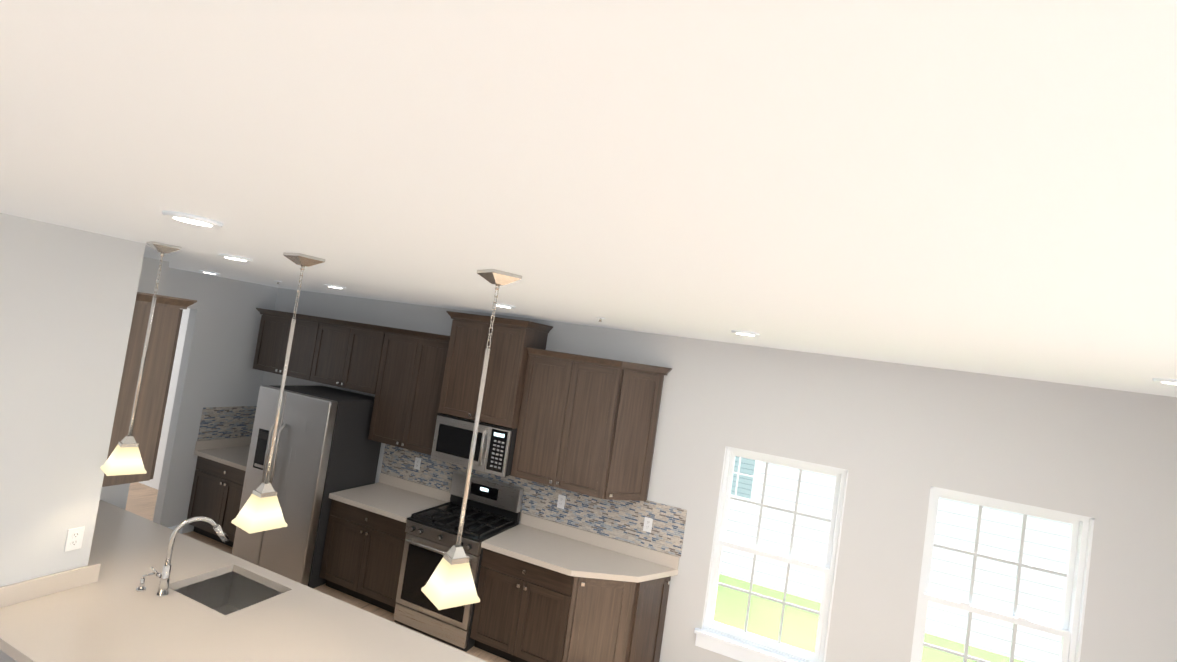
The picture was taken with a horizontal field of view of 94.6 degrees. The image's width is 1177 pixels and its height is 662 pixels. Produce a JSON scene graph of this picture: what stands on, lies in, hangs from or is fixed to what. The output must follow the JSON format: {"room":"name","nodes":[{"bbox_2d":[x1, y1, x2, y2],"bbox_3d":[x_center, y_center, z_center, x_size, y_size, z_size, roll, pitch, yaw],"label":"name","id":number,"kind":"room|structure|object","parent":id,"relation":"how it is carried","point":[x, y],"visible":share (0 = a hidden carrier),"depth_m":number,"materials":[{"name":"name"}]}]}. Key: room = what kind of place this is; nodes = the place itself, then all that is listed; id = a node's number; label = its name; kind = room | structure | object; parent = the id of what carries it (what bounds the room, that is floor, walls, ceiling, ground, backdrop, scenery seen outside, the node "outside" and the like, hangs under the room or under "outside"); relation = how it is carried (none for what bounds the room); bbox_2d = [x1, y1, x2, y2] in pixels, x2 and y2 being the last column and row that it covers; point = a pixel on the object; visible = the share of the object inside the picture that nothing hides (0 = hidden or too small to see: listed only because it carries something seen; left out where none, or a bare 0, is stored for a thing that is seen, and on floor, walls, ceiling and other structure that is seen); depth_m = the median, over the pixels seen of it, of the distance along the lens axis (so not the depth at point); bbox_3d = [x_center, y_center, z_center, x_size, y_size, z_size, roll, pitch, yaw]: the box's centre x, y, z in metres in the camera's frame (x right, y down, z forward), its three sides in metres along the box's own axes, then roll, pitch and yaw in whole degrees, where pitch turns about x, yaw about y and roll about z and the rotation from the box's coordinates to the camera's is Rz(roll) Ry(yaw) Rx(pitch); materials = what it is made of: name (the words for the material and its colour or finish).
{"room":"kitchen","nodes":[
{"label":"kitchen","id":0,"kind":"room"},
{"bbox_2d":[0,213,145,661],"bbox_3d":[-3.437,0.710,1.326,0.120,2.790,3.670,7,-3,23],"label":"wall","id":1,"kind":"structure","parent":0,"point":[67,299],"depth_m":2.75,"materials":[{"name":"white paint"}]},
{"bbox_2d":[64,526,84,551],"bbox_3d":[-2.743,1.110,2.900,0.008,0.118,0.072,7,-3,23],"label":"outlet","id":2,"kind":"object","parent":1,"relation":"attached to","point":[74,538],"visible":1,"depth_m":2.90,"materials":[{"name":"white plastic"}]},
{"bbox_2d":[100,257,171,509],"bbox_3d":[-4.284,0.709,4.165,1.080,2.790,0.910,7,-3,23],"label":"wall","id":3,"kind":"structure","parent":0,"point":[116,495],"depth_m":4.32,"materials":[{"name":"white paint"}]},
{"bbox_2d":[102,292,189,486],"bbox_3d":[-2.978,0.307,3.353,0.693,1.120,0.327,7,-3,23],"label":"upper cabinet","id":4,"kind":"object","parent":3,"relation":"attached to","point":[156,377],"depth_m":3.26,"materials":[{"name":"brown wood"}]},
{"bbox_2d":[153,268,277,533],"bbox_3d":[-4.505,0.723,5.244,0.120,2.790,2.730,7,-3,23],"label":"wall","id":5,"kind":"structure","parent":0,"point":[219,347],"depth_m":5.85,"materials":[{"name":"white paint"}]},
{"bbox_2d":[168,525,182,532],"bbox_3d":[-2.872,2.196,2.424,14.400,0.105,6.400,7,-3,23],"label":"baseboard","id":6,"kind":"structure","parent":5,"relation":"attached to","point":[174,527],"depth_m":5.76,"materials":[{"name":"white"}]},
{"bbox_2d":[125,482,510,661],"bbox_3d":[-2.974,2.261,2.460,14.600,0.050,6.400,7,-3,23],"label":"floor","id":7,"kind":"structure","parent":0,"point":[141,500],"depth_m":5.70,"materials":[{"name":"brown wood"}]},
{"bbox_2d":[187,456,245,546],"bbox_3d":[-3.724,1.844,5.943,1.015,0.855,0.633,7,-3,23],"label":"base cabinet","id":8,"kind":"object","parent":7,"relation":"on","point":[216,492],"visible":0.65,"depth_m":5.73,"materials":[{"name":"brown wood"}]},
{"bbox_2d":[194,436,679,582],"bbox_3d":[-1.752,1.589,5.146,5.181,0.145,0.647,7,-3,23],"label":"countertop","id":9,"kind":"structure","parent":8,"relation":"on","point":[559,547],"depth_m":4.70,"materials":[{"name":"white stone"}]},
{"bbox_2d":[232,385,380,587],"bbox_3d":[-2.803,1.496,5.441,0.955,1.765,0.807,7,-3,23],"label":"refrigerator","id":10,"kind":"object","parent":7,"relation":"on","point":[325,446],"visible":0.77,"depth_m":5.11,"materials":[{"name":"grey metal"}]},
{"bbox_2d":[319,499,406,612],"bbox_3d":[-1.938,2.070,5.182,0.935,0.855,0.633,7,-3,23],"label":"base cabinet","id":11,"kind":"object","parent":7,"relation":"on","point":[362,554],"visible":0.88,"depth_m":4.92,"materials":[{"name":"brown wood"}]},
{"bbox_2d":[393,471,523,651],"bbox_3d":[-1.155,1.980,4.809,0.752,1.225,0.686,7,-3,23],"label":"range","id":12,"kind":"object","parent":7,"relation":"on","point":[493,508],"visible":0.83,"depth_m":4.63,"materials":[{"name":"grey metal"}]},
{"bbox_2d":[470,548,574,661],"bbox_3d":[-0.436,2.259,4.542,0.821,0.855,0.633,7,-3,23],"label":"base cabinet","id":13,"kind":"object","parent":7,"relation":"on","point":[521,611],"visible":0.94,"depth_m":4.27,"materials":[{"name":"brown wood"}]},
{"bbox_2d":[563,576,670,661],"bbox_3d":[0.232,2.344,4.274,0.626,0.855,0.602,7,-3,23],"label":"base cabinet","id":14,"kind":"object","parent":7,"relation":"on","point":[615,621],"visible":0.75,"depth_m":4.17,"materials":[{"name":"brown wood"}]},
{"bbox_3d":[-1.477,2.024,2.537,2.816,0.855,1.116,7,-3,23],"label":"cabinet","id":15,"kind":"object","parent":7,"relation":"on","visible":0},
{"bbox_2d":[0,500,486,661],"bbox_3d":[-2.048,1.447,2.812,4.224,0.145,1.160,7,-3,23],"label":"countertop","id":16,"kind":"structure","parent":15,"relation":"on","point":[98,608],"depth_m":2.80,"materials":[{"name":"white stone"}]},
{"bbox_2d":[136,572,154,591],"bbox_3d":[-2.446,1.380,2.997,0.047,0.088,0.070,7,-3,23],"label":"soap dispenser","id":17,"kind":"object","parent":16,"relation":"on","point":[141,587],"visible":0.94,"depth_m":2.98,"materials":[{"name":"silver metal"}]},
{"bbox_2d":[150,516,228,596],"bbox_3d":[-2.238,1.246,3.063,0.220,0.417,0.280,7,-3,23],"label":"faucet","id":18,"kind":"object","parent":16,"relation":"on","point":[164,577],"visible":1,"depth_m":2.97,"materials":[{"name":"silver metal"}]},
{"bbox_2d":[174,571,281,614],"bbox_3d":[-2.097,1.637,3.139,0.562,0.214,0.432,7,-3,23],"label":"sink","id":19,"kind":"object","parent":16,"relation":"in","point":[228,593],"visible":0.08,"depth_m":3.37,"materials":[{"name":"silver metal"}]},
{"bbox_2d":[0,0,1176,396],"bbox_3d":[-2.547,-0.490,2.646,14.600,0.250,6.550,7,-3,23],"label":"ceiling","id":20,"kind":"structure","parent":0,"point":[982,186],"depth_m":0.73,"materials":[{"name":"white paint"}]},
{"bbox_2d":[101,241,181,475],"bbox_3d":[-2.361,0.136,2.885,0.160,1.214,0.160,6,-3,39],"label":"pendant light","id":21,"kind":"object","parent":20,"relation":"hanging from","point":[124,458],"visible":1,"depth_m":2.86,"materials":[{"name":"white glass"}]},
{"bbox_2d":[162,211,222,227],"bbox_3d":[-1.299,-0.364,1.786,0.164,0.014,0.164,7,-3,23],"label":"recessed light","id":22,"kind":"object","parent":20,"relation":"in","point":[191,219],"visible":1,"depth_m":1.75,"materials":[{"name":"white"}]},
{"bbox_2d":[199,270,219,274],"bbox_3d":[-3.588,-0.552,5.142,0.164,0.014,0.164,7,-3,23],"label":"recessed light","id":23,"kind":"object","parent":20,"relation":"in","point":[209,272],"visible":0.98,"depth_m":5.09,"materials":[{"name":"white"}]},
{"bbox_2d":[218,254,252,261],"bbox_3d":[-1.981,-0.409,3.050,0.164,0.014,0.164,7,-3,23],"label":"recessed light","id":24,"kind":"object","parent":20,"relation":"in","point":[238,258],"visible":1,"depth_m":3.00,"materials":[{"name":"white"}]},
{"bbox_2d":[231,252,324,533],"bbox_3d":[-1.374,0.260,2.438,0.160,1.214,0.160,7,-3,33],"label":"pendant light","id":25,"kind":"object","parent":20,"relation":"hanging from","point":[261,510],"visible":1,"depth_m":2.41,"materials":[{"name":"white glass"}]},
{"bbox_2d":[324,284,345,288],"bbox_3d":[-2.083,-0.363,4.468,0.164,0.014,0.164,7,-3,23],"label":"recessed light","id":26,"kind":"object","parent":20,"relation":"in","point":[333,286],"visible":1,"depth_m":4.42,"materials":[{"name":"white"}]},
{"bbox_2d":[421,269,521,609],"bbox_3d":[-0.424,0.380,2.033,0.160,1.214,0.160,10,-3,-39],"label":"pendant light","id":27,"kind":"object","parent":20,"relation":"hanging from","point":[450,583],"visible":1,"depth_m":2.00,"materials":[{"name":"white glass"}]},
{"bbox_2d":[492,303,514,307],"bbox_3d":[-0.595,-0.176,3.802,0.164,0.014,0.164,7,-3,23],"label":"recessed light","id":28,"kind":"object","parent":20,"relation":"in","point":[504,305],"visible":0.92,"depth_m":3.75,"materials":[{"name":"white plastic"}]},
{"bbox_2d":[731,330,759,335],"bbox_3d":[0.916,0.015,3.168,0.164,0.014,0.164,7,-3,23],"label":"recessed light","id":29,"kind":"object","parent":20,"relation":"in","point":[746,333],"visible":1,"depth_m":3.12,"materials":[{"name":"white plastic"}]},
{"bbox_2d":[1152,378,1176,384],"bbox_3d":[2.627,0.230,2.418,0.164,0.014,0.164,7,-3,23],"label":"recessed light","id":30,"kind":"object","parent":20,"relation":"in","point":[1169,381],"visible":1,"depth_m":2.42,"materials":[{"name":"white"}]},
{"bbox_2d":[139,288,1176,661],"bbox_3d":[-0.759,1.262,5.206,12.920,2.790,0.150,7,-3,23],"label":"wall","id":31,"kind":"structure","parent":0,"point":[898,440],"depth_m":3.91,"materials":[{"name":"white paint"}]},
{"bbox_2d":[252,308,330,380],"bbox_3d":[-3.284,0.149,6.076,0.941,0.685,0.372,7,-3,23],"label":"upper cabinet","id":32,"kind":"object","parent":31,"relation":"attached to","point":[272,340],"visible":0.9,"depth_m":5.94,"materials":[{"name":"brown wood"}]},
{"bbox_2d":[310,317,392,393],"bbox_3d":[-2.436,0.256,5.715,0.906,0.685,0.372,7,-3,23],"label":"upper cabinet","id":33,"kind":"object","parent":31,"relation":"attached to","point":[347,354],"visible":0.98,"depth_m":5.57,"materials":[{"name":"brown wood"}]},
{"bbox_2d":[368,326,449,454],"bbox_3d":[-1.663,0.577,5.362,0.848,1.130,0.372,7,-3,23],"label":"upper cabinet","id":34,"kind":"object","parent":31,"relation":"attached to","point":[408,389],"visible":0.81,"depth_m":5.24,"materials":[{"name":"brown wood"}]},
{"bbox_2d":[197,406,686,556],"bbox_3d":[-1.715,1.368,5.159,5.187,0.464,0.637,7,-3,23],"label":"tile backsplash","id":35,"kind":"structure","parent":31,"relation":"attached to","point":[622,520],"depth_m":4.91,"materials":[{"name":"tile"}]},
{"bbox_2d":[414,457,420,469],"bbox_3d":[-1.732,1.342,5.501,0.072,0.118,0.008,7,-3,23],"label":"outlet","id":36,"kind":"object","parent":35,"relation":"attached to","point":[417,463],"visible":1,"depth_m":5.50,"materials":[{"name":"white plastic"}]},
{"bbox_2d":[557,494,565,508],"bbox_3d":[-0.244,1.530,4.867,0.072,0.118,0.008,7,-3,23],"label":"outlet","id":37,"kind":"object","parent":35,"relation":"attached to","point":[561,502],"visible":1,"depth_m":4.86,"materials":[{"name":"white plastic"}]},
{"bbox_2d":[643,517,652,532],"bbox_3d":[0.498,1.623,4.551,0.072,0.118,0.008,7,-3,23],"label":"outlet","id":38,"kind":"object","parent":35,"relation":"attached to","point":[647,526],"visible":1,"depth_m":4.55,"materials":[{"name":"white plastic"}]},
{"bbox_2d":[438,311,552,427],"bbox_3d":[-0.883,0.349,5.015,0.876,0.935,0.462,7,-3,23],"label":"upper cabinet","id":39,"kind":"object","parent":31,"relation":"attached to","point":[512,340],"visible":0.96,"depth_m":4.83,"materials":[{"name":"brown wood"}]},
{"bbox_2d":[431,413,516,476],"bbox_3d":[-0.982,1.019,4.983,0.782,0.411,0.469,7,-3,23],"label":"microwave","id":40,"kind":"object","parent":39,"relation":"attached to","point":[494,447],"visible":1,"depth_m":4.78,"materials":[{"name":"grey metal"}]},
{"bbox_2d":[510,347,671,500],"bbox_3d":[0.004,0.788,4.652,1.213,1.130,0.372,7,-3,23],"label":"upper cabinet","id":41,"kind":"object","parent":31,"relation":"attached to","point":[587,425],"visible":1,"depth_m":4.54,"materials":[{"name":"brown wood"}]},
{"bbox_2d":[694,446,848,661],"bbox_3d":[1.422,1.771,4.214,0.995,1.594,0.170,7,-3,23],"label":"window","id":42,"kind":"structure","parent":31,"relation":"in","point":[728,641],"depth_m":4.22,"materials":[{"name":"white plastic"}]},
{"bbox_2d":[910,486,1094,661],"bbox_3d":[2.729,1.936,3.658,0.995,1.594,0.170,7,-3,23],"label":"window","id":43,"kind":"structure","parent":31,"relation":"in","point":[1069,629],"depth_m":3.67,"materials":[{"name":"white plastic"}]},
{"label":"outside","id":44,"kind":"structure","parent":0,"visible":0},
{"bbox_2d":[713,574,1024,661],"bbox_3d":[2.377,3.714,5.947,18.000,0.100,4.040,7,-3,23],"label":"ground","id":45,"kind":"structure","parent":44,"point":[762,616],"depth_m":6.99,"materials":[{"name":"green plant"}]},
{"bbox_2d":[719,456,1070,661],"bbox_3d":[3.771,-0.345,8.014,18.000,10.500,0.140,7,-3,23],"label":"sky","id":46,"kind":"structure","parent":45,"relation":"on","point":[1042,587],"depth_m":7.19,"materials":[{"name":"white"}]}
]}

